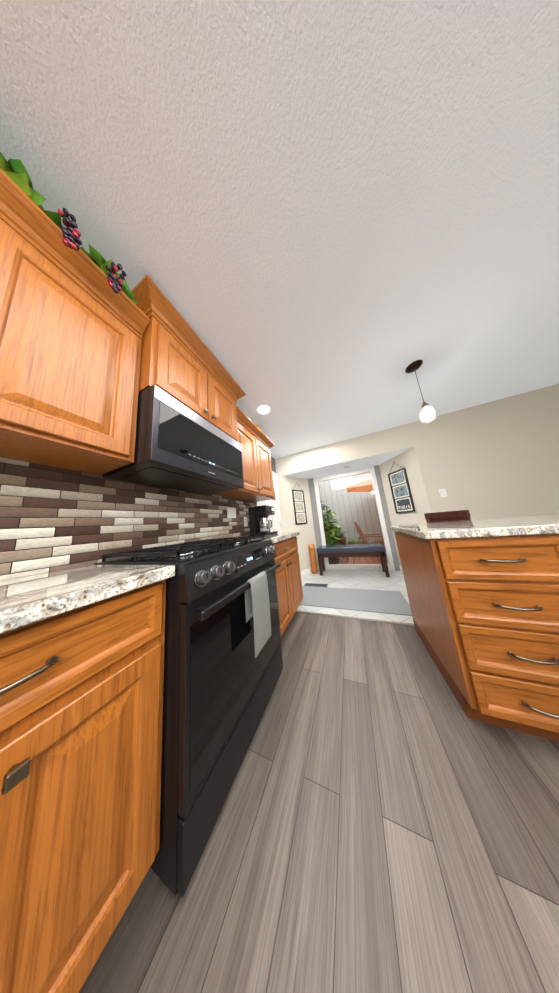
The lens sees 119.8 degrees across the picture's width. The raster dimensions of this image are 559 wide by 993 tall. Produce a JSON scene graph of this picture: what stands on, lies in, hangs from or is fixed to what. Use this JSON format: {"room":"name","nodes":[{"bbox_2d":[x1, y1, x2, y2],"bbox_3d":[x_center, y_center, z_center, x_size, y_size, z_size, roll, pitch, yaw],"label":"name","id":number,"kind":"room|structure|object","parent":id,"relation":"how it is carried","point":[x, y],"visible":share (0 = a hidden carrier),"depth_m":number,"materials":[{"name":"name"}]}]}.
{"room":"kitchen","nodes":[
{"label":"kitchen","id":0,"kind":"room"},
{"bbox_2d":[2,456,275,580],"bbox_3d":[-1.129,0.042,0.759,0.100,2.440,5.800,-9,-11,22],"label":"wall","id":1,"kind":"structure","parent":0,"point":[273,464],"depth_m":3.35,"materials":[{"name":"grey paint"}]},
{"bbox_2d":[0,177,147,474],"bbox_3d":[-1.073,-0.624,0.545,0.340,0.860,0.864,-9,-11,22],"label":"upper cabinet","id":2,"kind":"object","parent":1,"relation":"attached to","point":[73,325],"depth_m":0.64,"materials":[{"name":"brown wood"}]},
{"bbox_2d":[0,152,137,303],"bbox_3d":[-0.996,-1.073,0.473,0.271,0.233,0.980,-9,-11,22],"label":"ivy","id":3,"kind":"object","parent":2,"relation":"on","point":[15,172],"visible":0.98,"depth_m":0.63,"materials":[{"name":"green plant"}]},
{"bbox_2d":[0,457,254,580],"bbox_3d":[-1.055,0.091,0.775,0.008,0.506,3.600,-9,-11,22],"label":"tile backsplash","id":4,"kind":"structure","parent":1,"relation":"attached to","point":[52,519],"depth_m":0.85,"materials":[{"name":"tile"}]},
{"bbox_2d":[227,507,235,517],"bbox_3d":[-0.565,0.193,1.922,0.009,0.125,0.155,-9,-11,22],"label":"switch plate","id":5,"kind":"object","parent":4,"relation":"attached to","point":[231,512],"visible":1,"depth_m":1.91,"materials":[{"name":"white plastic"}]},
{"bbox_2d":[244,517,247,526],"bbox_3d":[-0.447,0.335,2.154,0.008,0.125,0.075,-9,-11,22],"label":"electrical outlet","id":6,"kind":"object","parent":4,"relation":"attached to","point":[245,522],"visible":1,"depth_m":2.15,"materials":[{"name":"white plastic"}]},
{"bbox_2d":[131,274,245,441],"bbox_3d":[-0.719,-0.806,1.315,0.474,0.588,0.909,-9,-11,22],"label":"upper cabinet","id":7,"kind":"object","parent":1,"relation":"attached to","point":[180,362],"visible":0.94,"depth_m":1.05,"materials":[{"name":"brown wood"}]},
{"bbox_2d":[103,384,243,494],"bbox_3d":[-0.684,-0.298,1.231,0.444,0.424,0.757,-9,-11,22],"label":"microwave","id":8,"kind":"object","parent":7,"relation":"attached to","point":[179,446],"visible":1,"depth_m":0.97,"materials":[{"name":"black metal"}]},
{"bbox_2d":[212,406,274,501],"bbox_3d":[-0.396,-0.419,2.073,0.386,0.860,0.957,-9,-11,22],"label":"upper cabinet","id":9,"kind":"object","parent":1,"relation":"attached to","point":[255,441],"visible":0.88,"depth_m":1.94,"materials":[{"name":"brown wood"}]},
{"bbox_2d":[255,471,281,532],"bbox_3d":[-0.110,0.485,2.817,0.099,2.092,0.924,-9,-11,22],"label":"entry door","id":10,"kind":"structure","parent":1,"relation":"attached to","point":[276,517],"depth_m":3.12,"materials":[{"name":"white paint"}]},
{"bbox_2d":[0,0,558,458],"bbox_3d":[0.997,-1.569,0.069,5.000,0.080,5.800,-9,-11,22],"label":"ceiling","id":11,"kind":"structure","parent":0,"point":[322,222],"depth_m":0.68,"materials":[{"name":"white paint"}]},
{"bbox_2d":[257,405,269,414],"bbox_3d":[-0.195,-1.068,2.008,0.168,0.003,0.168,-9,-11,22],"label":"recessed light","id":12,"kind":"object","parent":11,"relation":"in","point":[263,410],"visible":1,"depth_m":2.00,"materials":[{"name":"white"}]},
{"bbox_2d":[405,360,435,422],"bbox_3d":[1.358,-0.996,1.553,0.136,0.595,0.136,-9,-11,22],"label":"pendant light","id":13,"kind":"object","parent":11,"relation":"hanging from","point":[427,413],"visible":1,"depth_m":1.52,"materials":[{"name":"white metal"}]},
{"bbox_2d":[79,612,558,992],"bbox_3d":[1.006,0.820,-0.895,5.000,0.060,4.640,-9,-11,22],"label":"floor","id":14,"kind":"structure","parent":0,"point":[387,821],"depth_m":0.50,"materials":[{"name":"grey wood"}]},
{"bbox_2d":[0,579,165,992],"bbox_3d":[-0.778,0.735,0.354,0.608,0.874,0.646,-9,-11,22],"label":"base cabinet","id":15,"kind":"object","parent":14,"relation":"on","point":[81,704],"visible":1,"depth_m":0.35,"materials":[{"name":"brown wood"}]},
{"bbox_2d":[0,565,174,633],"bbox_3d":[-1.056,0.205,-0.156,0.639,0.040,1.927,-9,-11,22],"label":"countertop","id":16,"kind":"structure","parent":15,"relation":"on","point":[27,600],"depth_m":0.44,"materials":[{"name":"stone"}]},
{"bbox_2d":[94,535,282,896],"bbox_3d":[-0.443,0.772,0.983,0.742,0.958,0.759,-9,-11,22],"label":"gas range","id":17,"kind":"object","parent":14,"relation":"on","point":[220,682],"visible":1,"depth_m":0.61,"materials":[{"name":"black metal"}]},
{"bbox_2d":[244,571,270,657],"bbox_3d":[-0.114,0.614,0.883,0.048,0.341,0.176,-9,-11,22],"label":"hanging towel","id":18,"kind":"object","parent":17,"relation":"hanging from","point":[257,605],"visible":0.98,"depth_m":0.86,"materials":[{"name":"grey fabric"}]},
{"bbox_2d":[273,536,302,636],"bbox_3d":[-0.162,0.923,1.749,0.643,0.874,0.881,-9,-11,22],"label":"base cabinet","id":19,"kind":"object","parent":14,"relation":"on","point":[289,586],"visible":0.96,"depth_m":1.63,"materials":[{"name":"brown wood"}]},
{"bbox_2d":[248,532,299,542],"bbox_3d":[-0.204,0.476,1.838,0.639,0.040,0.902,-9,-11,22],"label":"countertop","id":20,"kind":"structure","parent":19,"relation":"on","point":[277,537],"depth_m":1.66,"materials":[{"name":"stone"}]},
{"bbox_2d":[248,505,275,535],"bbox_3d":[-0.217,0.317,2.096,0.254,0.365,0.260,-9,-11,22],"label":"coffee maker","id":21,"kind":"object","parent":20,"relation":"on","point":[259,521],"visible":1,"depth_m":2.00,"materials":[{"name":"black plastic"}]},
{"bbox_2d":[296,611,413,625],"bbox_3d":[2.151,1.035,1.129,4.270,0.005,0.036,-9,-11,22],"label":"threshold","id":22,"kind":"object","parent":14,"relation":"on","point":[375,620],"depth_m":1.67,"materials":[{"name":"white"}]},
{"bbox_2d":[394,531,558,741],"bbox_3d":[1.228,0.669,1.064,0.480,0.874,0.790,-9,-11,22],"label":"base cabinet","id":23,"kind":"object","parent":14,"relation":"on","point":[485,612],"visible":1,"depth_m":0.73,"materials":[{"name":"brown wood"}]},
{"bbox_2d":[389,513,558,538],"bbox_3d":[1.936,0.097,0.850,2.170,0.040,0.830,-9,-11,22],"label":"countertop","id":24,"kind":"structure","parent":23,"relation":"on","point":[526,525],"depth_m":0.86,"materials":[{"name":"stone"}]},
{"bbox_2d":[282,447,412,478],"bbox_3d":[1.232,-0.612,3.330,2.360,0.100,0.768,-9,-11,22],"label":"ceiling soffit","id":25,"kind":"structure","parent":0,"point":[369,461],"depth_m":3.19,"materials":[{"name":"white paint"}]},
{"bbox_2d":[296,570,413,623],"bbox_3d":[2.268,1.221,2.057,5.000,0.060,1.830,-9,-11,22],"label":"floor","id":26,"kind":"structure","parent":0,"point":[369,579],"depth_m":2.53,"materials":[{"name":"white tile"}]},
{"bbox_2d":[309,544,317,573],"bbox_3d":[0.697,1.282,3.339,0.125,0.560,0.122,-9,-11,22],"label":"stand","id":27,"kind":"object","parent":26,"relation":"on","point":[313,558],"visible":1,"depth_m":3.30,"materials":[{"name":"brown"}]},
{"bbox_2d":[304,583,327,586],"bbox_3d":[0.598,1.453,2.662,0.380,0.008,0.120,-9,-11,22],"label":"floor vent","id":28,"kind":"object","parent":26,"relation":"in","point":[316,585],"visible":1,"depth_m":2.65,"materials":[{"name":"silver metal"}]},
{"bbox_2d":[316,543,389,576],"bbox_3d":[1.353,1.204,3.107,1.170,0.509,0.370,-9,-11,22],"label":"upholstered bench","id":29,"kind":"object","parent":26,"relation":"on","point":[365,550],"visible":1,"depth_m":2.99,"materials":[{"name":"blue fabric"}]},
{"bbox_2d":[300,586,411,615],"bbox_3d":[0.782,1.349,2.176,1.550,0.010,0.600,-9,-11,22],"label":"mat","id":30,"kind":"object","parent":26,"relation":"on","point":[385,601],"visible":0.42,"depth_m":2.05,"materials":[{"name":"grey fabric"}]},
{"bbox_2d":[424,510,470,522],"bbox_3d":[1.943,0.641,1.660,0.404,1.000,0.359,-3,-10,-16],"label":"dining chair","id":31,"kind":"object","parent":26,"relation":"on","point":[458,515],"visible":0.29,"depth_m":1.65,"materials":[{"name":"brown wood"}]},
{"bbox_2d":[275,384,558,570],"bbox_3d":[2.357,0.061,2.757,4.800,2.440,0.770,-9,-11,22],"label":"wall","id":32,"kind":"structure","parent":0,"point":[499,458],"depth_m":2.31,"materials":[{"name":"beige paint"}]},
{"bbox_2d":[292,483,306,524],"bbox_3d":[0.429,0.138,3.519,0.330,0.916,0.018,2,-13,-37],"label":"picture frame","id":33,"kind":"object","parent":32,"relation":"attached to","point":[299,507],"visible":0.94,"depth_m":3.50,"materials":[{"name":"black"}]},
{"bbox_2d":[301,565,402,576],"bbox_3d":[2.486,1.197,2.485,4.710,0.095,0.684,-9,-11,22],"label":"baseboard","id":34,"kind":"structure","parent":32,"relation":"attached to","point":[306,571],"depth_m":3.25,"materials":[{"name":"white"}]},
{"bbox_2d":[313,466,394,569],"bbox_3d":[1.481,0.473,3.443,1.260,2.035,0.080,-9,-11,22],"label":"window","id":35,"kind":"structure","parent":32,"relation":"in","point":[349,566],"depth_m":3.38,"materials":[{"name":"white"}]},
{"bbox_2d":[388,462,415,513],"bbox_3d":[2.112,-0.172,2.853,0.018,0.916,0.360,-4,-10,-8],"label":"picture frame","id":36,"kind":"object","parent":32,"relation":"attached to","point":[401,492],"visible":1,"depth_m":2.82,"materials":[{"name":"black"}]},
{"bbox_2d":[438,488,447,497],"bbox_3d":[2.362,-0.051,2.341,0.078,0.125,0.009,-9,-11,22],"label":"light switch","id":37,"kind":"object","parent":32,"relation":"attached to","point":[443,492],"visible":1,"depth_m":2.34,"materials":[{"name":"white plastic"}]},
{"label":"outside","id":38,"kind":"structure","parent":0,"visible":0},
{"bbox_2d":[339,551,388,564],"bbox_3d":[3.021,1.536,4.246,4.740,0.060,2.830,-9,-11,22],"label":"deck","id":39,"kind":"object","parent":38,"point":[364,560],"depth_m":3.92,"materials":[{"name":"brown wood"}]},
{"bbox_2d":[320,501,342,563],"bbox_3d":[1.209,0.870,4.085,0.740,1.530,0.702,-9,-11,22],"label":"garden plants","id":40,"kind":"object","parent":39,"relation":"on","point":[331,536],"depth_m":3.95,"materials":[{"name":"green plant"}]},
{"bbox_2d":[334,530,349,560],"bbox_3d":[1.602,1.234,4.199,0.563,0.785,0.545,-9,-11,22],"label":"garden plants","id":41,"kind":"object","parent":39,"relation":"on","point":[341,538],"depth_m":4.13,"materials":[{"name":"green plant"}]},
{"bbox_2d":[318,473,384,546],"bbox_3d":[2.862,0.031,4.474,4.740,3.000,2.750,-9,-11,22],"label":"siding","id":42,"kind":"object","parent":39,"relation":"on","point":[347,505],"depth_m":5.89,"materials":[{"name":"grey"}]},
{"bbox_2d":[348,539,362,544],"bbox_3d":[2.572,1.598,5.411,0.642,0.306,0.364,-9,-11,22],"label":"garden plants","id":43,"kind":"object","parent":39,"relation":"on","point":[353,542],"depth_m":5.41,"materials":[{"name":"green plant"}]},
{"bbox_2d":[347,475,373,491],"bbox_3d":[3.104,0.311,4.229,2.310,2.320,2.310,-9,-11,22],"label":"umbrella","id":44,"kind":"object","parent":39,"relation":"on","point":[359,486],"depth_m":5.05,"materials":[{"name":"orange fabric"}]},
{"bbox_2d":[354,521,386,555],"bbox_3d":[2.502,1.126,4.483,0.889,0.924,0.651,-12,-12,34],"label":"garden chair","id":45,"kind":"object","parent":39,"relation":"on","point":[364,540],"depth_m":4.45,"materials":[{"name":"brown wood"}]}
]}

